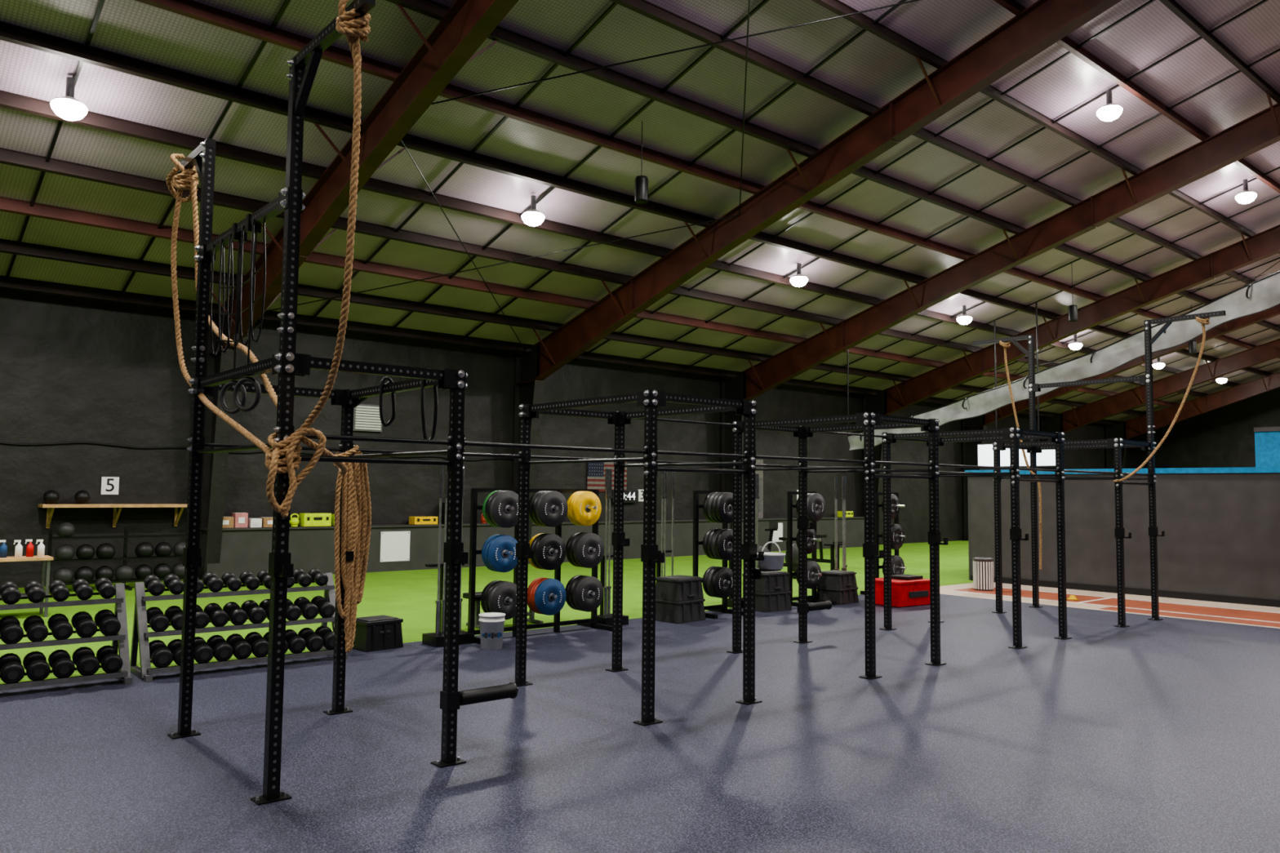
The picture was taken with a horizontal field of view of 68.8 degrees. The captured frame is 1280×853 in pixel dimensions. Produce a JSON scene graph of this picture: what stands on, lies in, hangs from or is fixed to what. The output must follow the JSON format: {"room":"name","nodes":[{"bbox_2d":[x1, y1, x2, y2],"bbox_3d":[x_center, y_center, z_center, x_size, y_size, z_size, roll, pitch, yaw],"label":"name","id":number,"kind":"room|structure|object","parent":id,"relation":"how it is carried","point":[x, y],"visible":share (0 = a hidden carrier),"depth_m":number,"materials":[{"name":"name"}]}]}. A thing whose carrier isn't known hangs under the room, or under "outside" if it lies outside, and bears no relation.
{"room":"gym","nodes":[
{"label":"gym","id":0,"kind":"room"},
{"bbox_2d":[198,0,518,579],"bbox_3d":[5.748,-3.670,2.506,1.527,11.587,44.820,4,-5,-40],"label":"frame","id":1,"kind":"object","parent":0,"point":[465,26],"depth_m":14.56,"materials":[{"name":"brown metal"}]},
{"bbox_2d":[199,516,864,579],"bbox_3d":[-0.225,3.170,26.246,22.700,1.040,0.500,4,-5,-40],"label":"half wall ledge","id":2,"kind":"object","parent":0,"point":[242,549],"visible":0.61,"depth_m":21.90,"materials":[{"name":"black paint"}]},
{"bbox_2d":[222,516,234,528],"bbox_3d":[-8.574,1.962,19.158,0.408,0.223,0.310,4,-5,-40],"label":"carton","id":3,"kind":"object","parent":2,"relation":"on","point":[228,522],"visible":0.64,"depth_m":19.10,"materials":[{"name":"cardboard"}]},
{"bbox_2d":[231,512,248,528],"bbox_3d":[-8.308,1.940,19.387,0.255,0.303,0.310,4,-5,-40],"label":"carton","id":4,"kind":"object","parent":2,"relation":"on","point":[241,519],"visible":0.98,"depth_m":19.27,"materials":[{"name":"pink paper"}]},
{"bbox_2d":[247,518,262,527],"bbox_3d":[-8.080,2.015,19.578,0.224,0.183,0.310,4,-5,-40],"label":"carton","id":5,"kind":"object","parent":2,"relation":"on","point":[252,522],"visible":0.95,"depth_m":19.47,"materials":[{"name":"white cardboard"}]},
{"bbox_2d":[258,517,272,527],"bbox_3d":[-7.852,2.021,19.773,0.306,0.203,0.310,4,-5,-40],"label":"carton","id":6,"kind":"object","parent":2,"relation":"on","point":[266,522],"visible":0.62,"depth_m":19.62,"materials":[{"name":"cardboard"}]},
{"bbox_2d":[289,513,299,526],"bbox_3d":[-7.437,2.011,20.136,0.194,0.281,0.194,4,-5,-40],"label":"kettlebell","id":7,"kind":"object","parent":2,"relation":"on","point":[294,522],"visible":1,"depth_m":20.07,"materials":[{"name":"yellow plastic"}]},
{"bbox_2d":[298,510,331,526],"bbox_3d":[-7.088,2.000,20.422,0.600,0.350,0.320,4,-5,-40],"label":"tool case","id":8,"kind":"object","parent":2,"relation":"on","point":[317,519],"visible":1,"depth_m":20.30,"materials":[{"name":"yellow plastic"}]},
{"bbox_2d":[331,514,334,525],"bbox_3d":[-6.633,2.046,20.810,0.400,0.319,0.320,4,-5,-40],"label":"tool case","id":9,"kind":"object","parent":2,"relation":"on","point":[332,515],"visible":0.02,"depth_m":20.68,"materials":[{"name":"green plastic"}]},
{"bbox_2d":[379,531,410,562],"bbox_3d":[-5.595,2.743,21.388,0.720,0.680,0.021,4,-5,-40],"label":"paper","id":10,"kind":"object","parent":2,"relation":"attached to","point":[394,545],"visible":1,"depth_m":21.38,"materials":[{"name":"white paper"}]},
{"bbox_2d":[408,513,437,524],"bbox_3d":[-5.113,2.185,22.103,0.600,0.250,0.320,4,-5,-40],"label":"tool case","id":11,"kind":"object","parent":2,"relation":"on","point":[420,520],"visible":1,"depth_m":21.97,"materials":[{"name":"plastic"}]},
{"bbox_2d":[441,502,444,523],"bbox_3d":[-4.575,2.097,22.637,0.340,0.500,0.318,4,-5,-40],"label":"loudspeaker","id":12,"kind":"object","parent":2,"relation":"on","point":[442,504],"visible":0.06,"depth_m":22.58,"materials":[{"name":"black plastic"}]},
{"bbox_2d":[480,513,486,523],"bbox_3d":[-3.866,2.270,23.180,0.175,0.253,0.175,4,-5,-40],"label":"kettlebell","id":13,"kind":"object","parent":2,"relation":"on","point":[482,519],"visible":0.63,"depth_m":23.11,"materials":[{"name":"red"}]},
{"bbox_2d":[772,523,782,542],"bbox_3d":[4.399,3.388,29.911,0.500,0.600,0.021,4,-5,-40],"label":"paper","id":14,"kind":"object","parent":2,"relation":"attached to","point":[779,533],"visible":0.73,"depth_m":29.94,"materials":[{"name":"white paper"}]},
{"bbox_2d":[837,509,853,517],"bbox_3d":[7.159,3.017,32.568,0.500,0.270,0.320,4,-5,-40],"label":"tool case","id":15,"kind":"object","parent":2,"relation":"on","point":[848,513],"visible":0.73,"depth_m":32.45,"materials":[{"name":"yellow plastic"}]},
{"bbox_2d":[0,288,1136,587],"bbox_3d":[2.958,1.198,29.617,61.400,5.600,0.200,4,-5,-40],"label":"wall","id":16,"kind":"structure","parent":0,"point":[73,369],"depth_m":20.87,"materials":[{"name":"black paint"}]},
{"bbox_2d":[100,476,119,494],"bbox_3d":[-10.273,1.148,18.129,0.300,0.340,0.027,4,-5,-40],"label":"number sign","id":17,"kind":"object","parent":16,"relation":"attached to","point":[109,485],"visible":1,"depth_m":18.12,"materials":[{"name":"white paper"}]},
{"bbox_2d":[38,503,186,528],"bbox_3d":[-10.041,1.714,17.936,2.500,0.450,0.570,4,-5,-40],"label":"wooden wall shelf","id":18,"kind":"object","parent":16,"relation":"attached to","point":[50,512],"visible":0.97,"depth_m":17.82,"materials":[{"name":"brown wood"}]},
{"bbox_2d":[43,489,59,503],"bbox_3d":[-10.884,1.302,17.290,0.266,0.260,0.266,4,-5,-40],"label":"medicine ball","id":19,"kind":"object","parent":18,"relation":"on","point":[51,496],"visible":1,"depth_m":17.21,"materials":[{"name":"black rubber"}]},
{"bbox_2d":[74,489,89,503],"bbox_3d":[-10.504,1.329,17.614,0.266,0.260,0.266,4,-5,-40],"label":"medicine ball","id":20,"kind":"object","parent":18,"relation":"on","point":[82,496],"visible":1,"depth_m":17.53,"materials":[{"name":"black rubber"}]},
{"bbox_2d":[0,441,513,461],"bbox_3d":[-11.207,0.314,17.362,21.503,0.130,0.040,4,-5,-40],"label":"cable","id":21,"kind":"object","parent":16,"relation":"attached to","point":[1,442],"visible":0.61,"depth_m":18.70,"materials":[{"name":"black rubber"}]},
{"bbox_2d":[352,404,382,431],"bbox_3d":[-6.280,-0.198,21.579,0.700,0.620,0.093,4,-5,-40],"label":"air vent","id":22,"kind":"object","parent":16,"relation":"in","point":[366,417],"visible":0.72,"depth_m":21.54,"materials":[{"name":"silver metal"}]},
{"bbox_2d":[586,462,626,491],"bbox_3d":[-0.910,1.370,26.114,1.400,0.900,0.024,4,-5,-40],"label":"flag","id":23,"kind":"object","parent":16,"relation":"attached to","point":[595,471],"visible":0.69,"depth_m":25.92,"materials":[{"name":"multicoloured fabric"}]},
{"bbox_2d":[610,489,638,502],"bbox_3d":[-0.429,1.978,26.427,0.950,0.360,0.107,4,-5,-40],"label":"wall clock","id":24,"kind":"object","parent":16,"relation":"attached to","point":[629,495],"visible":0.69,"depth_m":26.48,"materials":[{"name":"black plastic"}]},
{"bbox_2d":[637,489,643,501],"bbox_3d":[0.061,1.987,26.932,0.300,0.340,0.027,4,-5,-40],"label":"number sign","id":25,"kind":"object","parent":16,"relation":"attached to","point":[640,491],"visible":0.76,"depth_m":26.89,"materials":[{"name":"white paper"}]},
{"bbox_2d":[755,459,763,518],"bbox_3d":[3.789,2.013,30.119,0.500,1.900,0.025,4,-5,-40],"label":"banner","id":26,"kind":"object","parent":16,"relation":"attached to","point":[760,473],"visible":0.29,"depth_m":30.20,"materials":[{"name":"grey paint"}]},
{"bbox_2d":[0,540,1279,852],"bbox_3d":[17.617,2.972,12.281,61.000,0.108,45.000,4,-5,-40],"label":"floor","id":27,"kind":"structure","parent":0,"point":[1147,735],"depth_m":7.17,"materials":[{"name":"rubber"}]},
{"bbox_2d":[0,555,53,617],"bbox_3d":[-8.933,2.292,13.302,0.900,0.850,0.500,4,-5,-40],"label":"table","id":28,"kind":"object","parent":27,"relation":"on","point":[46,557],"visible":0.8,"depth_m":13.40,"materials":[{"name":"brown wood"}]},
{"bbox_2d":[0,539,7,557],"bbox_3d":[-9.060,1.739,13.291,0.111,0.250,0.090,4,-5,-40],"label":"spray bottle","id":29,"kind":"object","parent":28,"relation":"on","point":[3,548],"visible":1,"depth_m":13.27,"materials":[{"name":"blue plastic"}]},
{"bbox_2d":[13,539,22,557],"bbox_3d":[-8.866,1.743,13.326,0.111,0.250,0.090,4,-5,-40],"label":"spray bottle","id":30,"kind":"object","parent":28,"relation":"on","point":[19,548],"visible":1,"depth_m":13.30,"materials":[{"name":"white plastic"}]},
{"bbox_2d":[25,539,34,556],"bbox_3d":[-8.816,1.755,13.499,0.111,0.250,0.090,4,-5,-40],"label":"spray bottle","id":31,"kind":"object","parent":28,"relation":"on","point":[29,549],"visible":1,"depth_m":13.47,"materials":[{"name":"red plastic"}]},
{"bbox_2d":[35,539,44,556],"bbox_3d":[-8.660,1.757,13.501,0.111,0.250,0.090,4,-5,-40],"label":"spray bottle","id":32,"kind":"object","parent":28,"relation":"on","point":[41,547],"visible":1,"depth_m":13.48,"materials":[{"name":"white plastic"}]},
{"bbox_2d":[0,582,132,690],"bbox_3d":[-5.806,1.974,8.618,1.930,0.912,0.700,4,-5,-40],"label":"dumbbell rack","id":33,"kind":"object","parent":27,"relation":"on","point":[120,640],"visible":0.72,"depth_m":8.91,"materials":[{"name":"silver metal"}]},
{"bbox_2d":[0,577,123,684],"bbox_3d":[-5.811,1.890,8.630,1.770,0.869,0.650,4,-5,-40],"label":"dumbbells","id":34,"kind":"object","parent":33,"relation":"in","point":[36,665],"visible":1,"depth_m":8.79,"materials":[{"name":"black rubber"}]},
{"bbox_2d":[47,528,186,595],"bbox_3d":[-9.416,2.420,17.098,2.350,1.100,0.600,4,-5,-40],"label":"ball rack","id":35,"kind":"object","parent":27,"relation":"on","point":[126,535],"visible":0.43,"depth_m":17.01,"materials":[{"name":"black metal"}]},
{"bbox_2d":[53,522,185,583],"bbox_3d":[-9.439,2.298,17.151,2.230,1.101,0.323,4,-5,-40],"label":"balls","id":36,"kind":"object","parent":35,"relation":"in","point":[65,530],"visible":0.91,"depth_m":16.87,"materials":[{"name":"grey rubber"}]},
{"bbox_2d":[129,573,348,682],"bbox_3d":[-4.218,2.083,9.972,2.050,0.912,0.700,4,-5,-40],"label":"dumbbell rack","id":37,"kind":"object","parent":27,"relation":"on","point":[140,634],"visible":0.64,"depth_m":9.54,"materials":[{"name":"silver metal"}]},
{"bbox_2d":[142,568,335,668],"bbox_3d":[-4.223,1.999,9.984,1.898,0.869,0.650,4,-5,-40],"label":"dumbbells","id":38,"kind":"object","parent":37,"relation":"in","point":[162,655],"visible":0.8,"depth_m":9.83,"materials":[{"name":"black rubber"}]},
{"bbox_2d":[351,615,403,652],"bbox_3d":[-3.146,2.455,11.132,0.435,0.350,0.499,-3,-5,44],"label":"box","id":39,"kind":"object","parent":27,"relation":"on","point":[377,633],"visible":0.9,"depth_m":10.97,"materials":[{"name":"black plastic"}]},
{"bbox_2d":[422,464,474,647],"bbox_3d":[-2.351,1.565,11.552,0.520,2.200,0.365,4,-5,-40],"label":"holder","id":40,"kind":"object","parent":27,"relation":"on","point":[436,639],"visible":0.52,"depth_m":11.46,"materials":[{"name":"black metal"}]},
{"bbox_2d":[478,612,505,649],"bbox_3d":[-1.773,2.448,11.188,0.325,0.400,0.318,4,-5,-40],"label":"plastic bucket","id":41,"kind":"object","parent":27,"relation":"on","point":[491,624],"visible":1,"depth_m":11.07,"materials":[{"name":"plastic"}]},
{"bbox_2d":[462,591,542,628],"bbox_3d":[-1.891,2.546,13.124,1.200,0.465,0.500,4,-5,-40],"label":"weight bench","id":42,"kind":"object","parent":27,"relation":"on","point":[465,595],"visible":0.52,"depth_m":12.82,"materials":[{"name":"black metal"}]},
{"bbox_2d":[467,488,612,644],"bbox_3d":[-1.332,1.776,12.331,2.000,1.905,0.800,4,-5,-40],"label":"storage rack","id":43,"kind":"object","parent":27,"relation":"on","point":[547,507],"visible":0.95,"depth_m":12.13,"materials":[{"name":"metal"}]},
{"bbox_2d":[596,468,628,626],"bbox_3d":[-0.425,1.706,13.326,0.410,2.200,0.365,4,-5,-40],"label":"holder","id":44,"kind":"object","parent":27,"relation":"on","point":[605,617],"visible":0.69,"depth_m":13.27,"materials":[{"name":"silver metal"}]},
{"bbox_2d":[656,471,675,577],"bbox_3d":[0.396,1.794,14.485,0.410,2.200,0.365,4,-5,-40],"label":"holder","id":45,"kind":"object","parent":27,"relation":"on","point":[664,474],"visible":0.41,"depth_m":14.51,"materials":[{"name":"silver metal"}]},
{"bbox_2d":[655,574,706,623],"bbox_3d":[0.573,2.535,13.786,0.532,0.630,0.619,-3,-5,44],"label":"box","id":46,"kind":"object","parent":27,"relation":"on","point":[679,599],"visible":0.92,"depth_m":13.59,"materials":[{"name":"black plastic"}]},
{"bbox_2d":[167,0,1226,805],"bbox_3d":[2.244,0.343,10.899,13.570,4.645,4.050,4,-5,-40],"label":"rig","id":47,"kind":"object","parent":27,"relation":"on","point":[304,66],"visible":0.97,"depth_m":8.03,"materials":[{"name":"metal"}]},
{"bbox_2d":[165,153,277,453],"bbox_3d":[-3.091,-1.062,6.957,0.226,2.682,2.775,4,-5,-41],"label":"rope","id":48,"kind":"object","parent":47,"relation":"attached to","point":[187,179],"visible":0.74,"depth_m":7.80,"materials":[{"name":"brown fabric"}]},
{"bbox_2d":[209,218,266,355],"bbox_3d":[-2.901,-0.975,6.730,0.104,0.840,0.997,4,-5,-40],"label":"straps","id":49,"kind":"object","parent":47,"relation":"hanging from","point":[230,246],"visible":0.94,"depth_m":6.76,"materials":[{"name":"fabric"}]},
{"bbox_2d":[219,213,261,413],"bbox_3d":[-2.792,-0.778,6.578,0.124,1.371,0.518,4,-5,-40],"label":"rings","id":50,"kind":"object","parent":47,"relation":"hanging from","point":[236,237],"visible":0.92,"depth_m":6.60,"materials":[{"name":"grey rubber"}]},
{"bbox_2d":[264,0,371,652],"bbox_3d":[-2.220,-0.301,6.626,0.584,4.228,3.206,2,-4,-14],"label":"rope","id":51,"kind":"object","parent":47,"relation":"attached to","point":[356,506],"visible":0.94,"depth_m":5.80,"materials":[{"name":"brown fabric"}]},
{"bbox_2d":[352,368,438,439],"bbox_3d":[-2.025,-0.123,7.505,0.131,0.562,1.439,4,-5,-40],"label":"bands","id":52,"kind":"object","parent":47,"relation":"attached to","point":[422,384],"visible":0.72,"depth_m":7.00,"materials":[{"name":"black rubber"}]},
{"bbox_2d":[999,340,1041,569],"bbox_3d":[6.573,0.417,16.089,0.185,4.004,0.778,3,-5,-35],"label":"rope","id":53,"kind":"object","parent":47,"relation":"attached to","point":[1006,344],"visible":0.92,"depth_m":16.03,"materials":[{"name":"brown fabric"}]},
{"bbox_2d":[1113,316,1209,483],"bbox_3d":[7.746,-0.439,13.899,1.617,2.570,0.199,1,-4,-8],"label":"rope","id":54,"kind":"object","parent":47,"relation":"attached to","point":[1203,321],"visible":1,"depth_m":14.00,"materials":[{"name":"brown fabric"}]},
{"bbox_2d":[693,490,742,619],"bbox_3d":[1.128,1.950,14.494,0.700,1.905,0.800,4,-5,-40],"label":"storage rack","id":55,"kind":"object","parent":27,"relation":"on","point":[717,505],"visible":0.86,"depth_m":14.27,"materials":[{"name":"metal"}]},
{"bbox_2d":[727,478,743,608],"bbox_3d":[1.627,1.878,15.535,0.410,2.200,0.365,4,-5,-40],"label":"holder","id":56,"kind":"object","parent":27,"relation":"on","point":[730,599],"visible":0.09,"depth_m":15.51,"materials":[{"name":"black metal"}]},
{"bbox_2d":[755,473,759,568],"bbox_3d":[1.980,1.911,15.967,0.300,2.200,0.365,4,-5,-40],"label":"holder","id":57,"kind":"object","parent":27,"relation":"on","point":[757,476],"visible":0.41,"depth_m":15.96,"materials":[{"name":"silver metal"}]},
{"bbox_2d":[755,570,791,612],"bbox_3d":[2.060,2.651,15.119,0.599,0.610,0.516,3,-5,-35],"label":"box","id":58,"kind":"object","parent":27,"relation":"on","point":[772,591],"visible":0.76,"depth_m":14.90,"materials":[{"name":"black plastic"}]},
{"bbox_2d":[753,541,785,579],"bbox_3d":[1.188,1.220,8.536,0.274,0.341,0.282,4,-5,-40],"label":"bucket","id":59,"kind":"object","parent":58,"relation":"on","point":[772,562],"visible":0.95,"depth_m":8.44,"materials":[{"name":"white plastic"}]},
{"bbox_2d":[758,520,798,579],"bbox_3d":[2.924,2.640,19.748,1.750,1.280,0.600,4,-5,-40],"label":"exercise bike","id":60,"kind":"object","parent":27,"relation":"on","point":[773,525],"visible":0.23,"depth_m":19.62,"materials":[{"name":"black metal"}]},
{"bbox_2d":[785,520,835,576],"bbox_3d":[3.880,2.741,21.088,1.750,1.280,0.600,4,-5,-40],"label":"exercise bike","id":61,"kind":"object","parent":27,"relation":"on","point":[795,550],"visible":0.35,"depth_m":20.96,"materials":[{"name":"black metal"}]},
{"bbox_2d":[786,491,836,606],"bbox_3d":[2.800,2.064,15.919,0.700,1.905,0.800,4,-5,-40],"label":"storage rack","id":62,"kind":"object","parent":27,"relation":"on","point":[815,502],"visible":0.71,"depth_m":15.76,"materials":[{"name":"metal"}]},
{"bbox_2d":[823,475,846,570],"bbox_3d":[3.619,1.997,16.971,0.520,2.200,0.365,4,-5,-40],"label":"holder","id":63,"kind":"object","parent":27,"relation":"on","point":[843,477],"visible":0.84,"depth_m":16.98,"materials":[{"name":"silver metal"}]},
{"bbox_2d":[817,569,858,604],"bbox_3d":[3.414,2.780,16.206,0.516,0.530,0.598,-3,-5,44],"label":"box","id":64,"kind":"object","parent":27,"relation":"on","point":[841,587],"visible":0.84,"depth_m":16.01,"materials":[{"name":"black plastic"}]},
{"bbox_2d":[832,476,847,570],"bbox_3d":[3.847,2.044,17.625,0.300,2.200,0.365,4,-5,-40],"label":"holder","id":65,"kind":"object","parent":27,"relation":"on","point":[846,566],"visible":0.32,"depth_m":17.69,"materials":[{"name":"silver metal"}]},
{"bbox_2d":[860,492,906,594],"bbox_3d":[4.662,2.192,17.507,0.700,1.905,0.800,4,-5,-40],"label":"storage rack","id":66,"kind":"object","parent":27,"relation":"on","point":[898,567],"visible":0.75,"depth_m":17.36,"materials":[{"name":"metal"}]},
{"bbox_2d":[875,573,929,607],"bbox_3d":[4.475,2.803,16.056,0.970,0.465,0.723,3,-5,-35],"label":"box","id":67,"kind":"object","parent":27,"relation":"on","point":[907,590],"visible":0.76,"depth_m":15.77,"materials":[{"name":"plastic"}]},
{"bbox_2d":[972,557,994,591],"bbox_3d":[6.793,2.921,18.498,0.400,0.630,0.400,4,-5,-40],"label":"trash can","id":68,"kind":"object","parent":27,"relation":"on","point":[983,567],"visible":1,"depth_m":18.34,"materials":[{"name":"silver metal"}]},
{"bbox_2d":[1066,595,1078,599],"bbox_3d":[7.840,3.097,16.947,0.200,0.070,0.200,4,-5,-40],"label":"cone","id":69,"kind":"object","parent":27,"relation":"on","point":[1072,597],"visible":1,"depth_m":16.90,"materials":[{"name":"yellow plastic"}]},
{"bbox_2d":[0,0,1279,422],"bbox_3d":[17.709,-5.750,12.876,61.400,6.506,45.400,4,-5,-40],"label":"ceiling","id":70,"kind":"structure","parent":0,"point":[872,69],"depth_m":16.61,"materials":[{"name":"metal"}]},
{"bbox_2d":[50,76,88,120],"bbox_3d":[-7.521,-4.321,12.332,0.418,0.550,0.424,4,-5,-40],"label":"lamp","id":71,"kind":"object","parent":70,"relation":"hanging from","point":[67,107],"visible":1,"depth_m":12.23,"materials":[{"name":"white glass"}]},
{"bbox_2d":[521,195,544,226],"bbox_3d":[-1.951,-3.939,17.082,0.418,0.550,0.424,4,-5,-40],"label":"lamp","id":72,"kind":"object","parent":70,"relation":"hanging from","point":[532,217],"visible":1,"depth_m":16.96,"materials":[{"name":"white glass"}]},
{"bbox_2d":[635,120,648,204],"bbox_3d":[0.029,-4.375,15.443,0.220,1.370,0.220,4,-5,-40],"label":"speaker","id":73,"kind":"object","parent":70,"relation":"hanging from","point":[641,181],"visible":1,"depth_m":15.33},
{"bbox_2d":[790,262,808,286],"bbox_3d":[3.725,-3.550,21.922,0.418,0.550,0.424,4,-5,-40],"label":"lamp","id":74,"kind":"object","parent":70,"relation":"hanging from","point":[797,280],"visible":1,"depth_m":21.80,"materials":[{"name":"white glass"}]},
{"bbox_2d":[956,305,972,324],"bbox_3d":[9.235,-3.171,26.619,0.418,0.550,0.424,4,-5,-40],"label":"lamp","id":75,"kind":"object","parent":70,"relation":"hanging from","point":[964,319],"visible":1,"depth_m":26.50,"materials":[{"name":"white glass"}]},
{"bbox_2d":[977,320,1009,466],"bbox_3d":[10.654,-0.992,28.036,0.110,4.456,1.200,4,-5,-40],"label":"television","id":76,"kind":"object","parent":70,"relation":"hanging from","point":[984,451],"visible":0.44,"depth_m":28.05,"materials":[{"name":"white plastic"}]},
{"bbox_2d":[1018,301,1055,467],"bbox_3d":[11.501,-1.232,27.062,0.110,4.820,1.200,4,-5,-40],"label":"television","id":77,"kind":"object","parent":70,"relation":"hanging from","point":[1046,458],"visible":0.41,"depth_m":26.99,"materials":[{"name":"white plastic"}]},
{"bbox_2d":[847,271,1279,451],"bbox_3d":[10.760,-3.355,21.610,0.392,7.502,14.540,4,-5,-40],"label":"netting","id":78,"kind":"object","parent":70,"relation":"hanging from","point":[1230,308],"visible":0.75,"depth_m":21.66,"materials":[{"name":"white"}]},
{"bbox_2d":[1071,266,1072,295],"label":"speaker","id":79,"kind":"object","parent":70,"relation":"hanging from","point":[1072,267],"depth_m":24.81},
{"bbox_2d":[1068,304,1077,322],"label":"speaker","id":80,"kind":"object","parent":70,"relation":"hanging from","point":[1073,313],"depth_m":24.67},
{"bbox_2d":[1068,333,1082,350],"bbox_3d":[14.478,-2.812,31.090,0.418,0.550,0.424,4,-5,-40],"label":"lamp","id":81,"kind":"object","parent":70,"relation":"hanging from","point":[1075,345],"visible":0.98,"depth_m":30.98,"materials":[{"name":"white glass"}]},
{"bbox_2d":[1096,89,1122,121],"bbox_3d":[8.486,-5.806,16.907,0.418,0.550,0.424,4,-5,-40],"label":"lamp","id":82,"kind":"object","parent":70,"relation":"hanging from","point":[1110,111],"visible":1,"depth_m":16.80,"materials":[{"name":"white glass"}]},
{"bbox_2d":[1152,357,1164,368],"bbox_3d":[19.721,-2.452,35.561,0.418,0.550,0.424,4,-5,-40],"label":"lamp","id":83,"kind":"object","parent":70,"relation":"hanging from","point":[1157,365],"visible":0.95,"depth_m":35.44,"materials":[{"name":"white glass"}]},
{"bbox_2d":[1188,304,1196,354],"bbox_3d":[17.854,-3.146,30.245,0.220,1.604,0.220,4,-5,-40],"label":"speaker","id":84,"kind":"object","parent":70,"relation":"hanging from","point":[1192,344],"visible":0.9,"depth_m":30.13},
{"bbox_2d":[1215,375,1226,383],"bbox_3d":[24.813,-2.103,39.902,0.418,0.550,0.424,4,-5,-40],"label":"lamp","id":85,"kind":"object","parent":70,"relation":"hanging from","point":[1221,380],"visible":0.93,"depth_m":39.78,"materials":[{"name":"white glass"}]},
{"bbox_2d":[1235,179,1257,204],"bbox_3d":[13.995,-5.428,21.604,0.418,0.550,0.424,4,-5,-40],"label":"lamp","id":86,"kind":"object","parent":70,"relation":"hanging from","point":[1246,196],"visible":1,"depth_m":21.51,"materials":[{"name":"white glass"}]},
{"bbox_2d":[0,0,1279,425],"bbox_3d":[17.639,-5.566,12.943,61.000,6.246,44.036,4,-5,-40],"label":"roof","id":87,"kind":"structure","parent":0,"point":[195,10],"depth_m":17.12,"materials":[{"name":"metal"}]},
{"bbox_2d":[0,0,1279,417],"bbox_3d":[19.180,-5.542,14.124,46.420,6.329,45.008,4,-5,-40],"label":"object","id":88,"kind":"object","parent":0,"point":[101,2],"depth_m":17.47,"materials":[{"name":"brown metal"}]},
{"bbox_2d":[264,0,1279,410],"bbox_3d":[7.332,-3.822,23.116,29.117,4.164,14.817,4,-5,-40],"label":"rods","id":89,"kind":"object","parent":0,"point":[748,6],"depth_m":15.43,"materials":[{"name":"brown metal"}]},
{"bbox_2d":[512,0,1121,542],"bbox_3d":[11.447,-3.279,7.365,1.527,11.587,44.820,4,-5,-40],"label":"beam","id":90,"kind":"structure","parent":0,"point":[1044,23],"depth_m":17.19,"materials":[{"name":"brown metal"}]},
{"bbox_2d":[720,93,1279,529],"bbox_3d":[17.223,-2.883,12.289,1.527,11.587,44.820,4,-5,-40],"label":"frame","id":91,"kind":"object","parent":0,"point":[1261,130],"depth_m":22.28,"materials":[{"name":"brown metal"}]},
{"bbox_2d":[862,224,1279,527],"bbox_3d":[22.770,-2.503,17.019,1.527,11.587,44.820,4,-5,-40],"label":"frame","id":92,"kind":"object","parent":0,"point":[1264,244],"depth_m":28.26,"materials":[{"name":"brown metal"}]},
{"bbox_2d":[962,292,1279,540],"bbox_3d":[27.861,-2.153,21.361,1.527,11.587,44.820,4,-5,-40],"label":"frame","id":93,"kind":"object","parent":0,"point":[979,423],"depth_m":34.14,"materials":[{"name":"grey metal"}]},
{"bbox_2d":[967,472,1279,599],"bbox_3d":[19.927,1.975,15.031,11.930,2.320,25.080,4,-5,-40],"label":"wall partition","id":94,"kind":"structure","parent":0,"point":[1222,531],"depth_m":17.67,"materials":[{"name":"grey paint"}]},
{"bbox_2d":[964,466,1279,474],"bbox_3d":[19.947,0.768,15.113,12.020,0.100,25.170,4,-5,-40],"label":"trim","id":95,"kind":"structure","parent":94,"relation":"attached to","point":[1242,469],"depth_m":17.45,"materials":[{"name":"blue paint"}]},
{"bbox_2d":[970,574,1279,607],"bbox_3d":[15.394,2.759,11.048,0.030,0.120,25.000,4,-5,-40],"label":"baseboard","id":96,"kind":"structure","parent":94,"relation":"attached to","point":[1219,598],"depth_m":17.51,"materials":[{"name":"black rubber"}]},
{"bbox_2d":[1041,338,1279,469],"bbox_3d":[32.952,-1.804,25.702,1.527,11.587,44.820,4,-5,-40],"label":"frame","id":97,"kind":"object","parent":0,"point":[1073,419],"depth_m":38.98,"materials":[{"name":"brown metal"}]},
{"bbox_2d":[1105,372,1279,468],"bbox_3d":[38.044,-1.455,30.043,1.527,11.587,44.820,4,-5,-40],"label":"frame","id":98,"kind":"object","parent":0,"point":[1130,428],"depth_m":44.15,"materials":[{"name":"brown metal"}]},
{"bbox_2d":[1135,387,1279,468],"bbox_3d":[40.933,-1.364,32.513,0.200,11.800,45.000,4,-5,-40],"label":"wall","id":99,"kind":"structure","parent":0,"point":[1224,437],"depth_m":46.47,"materials":[{"name":"black paint"}]},
{"bbox_2d":[1253,426,1279,466],"bbox_3d":[17.939,1.524,17.388,0.245,3.500,11.200,4,-5,-40],"label":"wall","id":100,"kind":"structure","parent":0,"point":[1267,439],"depth_m":21.48,"materials":[{"name":"paint"}]}
]}

